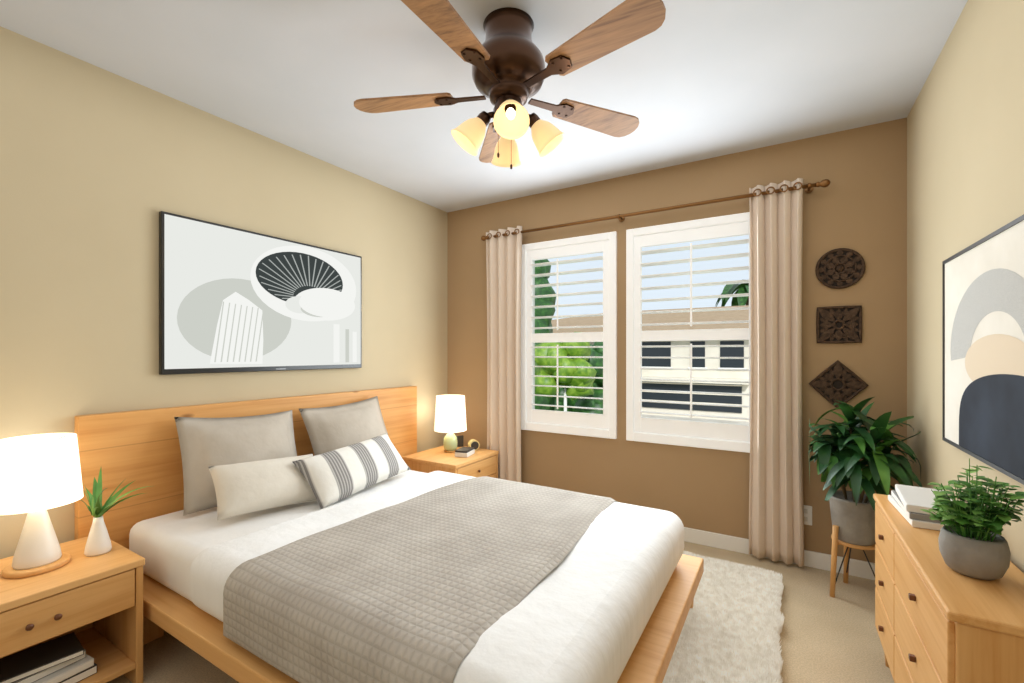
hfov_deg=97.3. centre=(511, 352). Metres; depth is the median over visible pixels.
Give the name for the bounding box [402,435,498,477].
nightstand
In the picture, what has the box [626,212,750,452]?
window
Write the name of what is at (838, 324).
medallion
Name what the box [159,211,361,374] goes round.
television
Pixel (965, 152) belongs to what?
wall
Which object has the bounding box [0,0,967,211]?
ceiling
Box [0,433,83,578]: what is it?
lamp
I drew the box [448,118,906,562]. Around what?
wall
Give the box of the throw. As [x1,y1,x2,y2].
[223,476,619,682]
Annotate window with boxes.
[521,231,616,438]
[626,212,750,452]
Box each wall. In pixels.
[0,26,447,558]
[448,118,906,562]
[907,0,1023,572]
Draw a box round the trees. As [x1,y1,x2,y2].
[535,259,748,413]
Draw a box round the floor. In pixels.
[107,541,893,682]
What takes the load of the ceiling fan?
hanging from the ceiling
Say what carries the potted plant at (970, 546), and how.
on the dresser
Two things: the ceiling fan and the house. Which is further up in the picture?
the ceiling fan
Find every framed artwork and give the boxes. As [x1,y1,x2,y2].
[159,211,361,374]
[942,214,1023,484]
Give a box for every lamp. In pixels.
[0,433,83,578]
[434,395,466,452]
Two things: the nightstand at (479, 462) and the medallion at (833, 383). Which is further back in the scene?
the nightstand at (479, 462)
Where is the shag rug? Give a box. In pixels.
[662,550,784,682]
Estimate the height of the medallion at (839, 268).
0.225 m
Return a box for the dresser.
[873,494,1023,682]
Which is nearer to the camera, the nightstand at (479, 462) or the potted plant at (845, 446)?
the potted plant at (845, 446)
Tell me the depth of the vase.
1.69 m
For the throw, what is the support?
on the bed
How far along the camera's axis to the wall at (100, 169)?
2.04 m
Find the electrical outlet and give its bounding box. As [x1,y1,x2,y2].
[804,505,811,525]
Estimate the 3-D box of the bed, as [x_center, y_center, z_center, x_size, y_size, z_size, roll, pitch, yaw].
[-0.358,0.737,2.140,2.196,0.955,1.980,0,0,31]
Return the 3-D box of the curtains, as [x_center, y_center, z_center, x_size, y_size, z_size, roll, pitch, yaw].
[0.752,0.109,3.075,2.327,2.170,0.099,0,0,31]
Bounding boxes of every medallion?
[809,360,868,407]
[815,248,865,288]
[816,305,861,342]
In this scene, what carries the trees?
on the ground
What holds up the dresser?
on the floor
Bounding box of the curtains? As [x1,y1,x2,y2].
[481,178,830,566]
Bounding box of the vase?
[81,468,149,556]
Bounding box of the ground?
[642,414,748,424]
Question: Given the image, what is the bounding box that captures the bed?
[74,386,703,682]
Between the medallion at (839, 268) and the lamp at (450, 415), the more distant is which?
the lamp at (450, 415)
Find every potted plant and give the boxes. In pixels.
[808,397,921,596]
[920,458,1023,579]
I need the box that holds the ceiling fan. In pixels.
[354,0,665,168]
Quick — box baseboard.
[684,527,874,579]
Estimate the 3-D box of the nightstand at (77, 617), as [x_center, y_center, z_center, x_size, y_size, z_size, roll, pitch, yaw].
[-1.671,0.984,1.541,0.459,0.460,0.533,0,0,31]
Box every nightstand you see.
[0,536,144,682]
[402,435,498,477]
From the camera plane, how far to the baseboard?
2.70 m
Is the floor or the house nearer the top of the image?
the house
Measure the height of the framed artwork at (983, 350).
0.679 m
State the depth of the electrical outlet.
2.56 m
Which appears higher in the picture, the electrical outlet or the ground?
the ground
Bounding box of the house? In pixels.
[551,305,748,421]
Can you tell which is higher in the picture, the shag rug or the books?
the books
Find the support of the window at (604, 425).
in the wall at (858, 204)

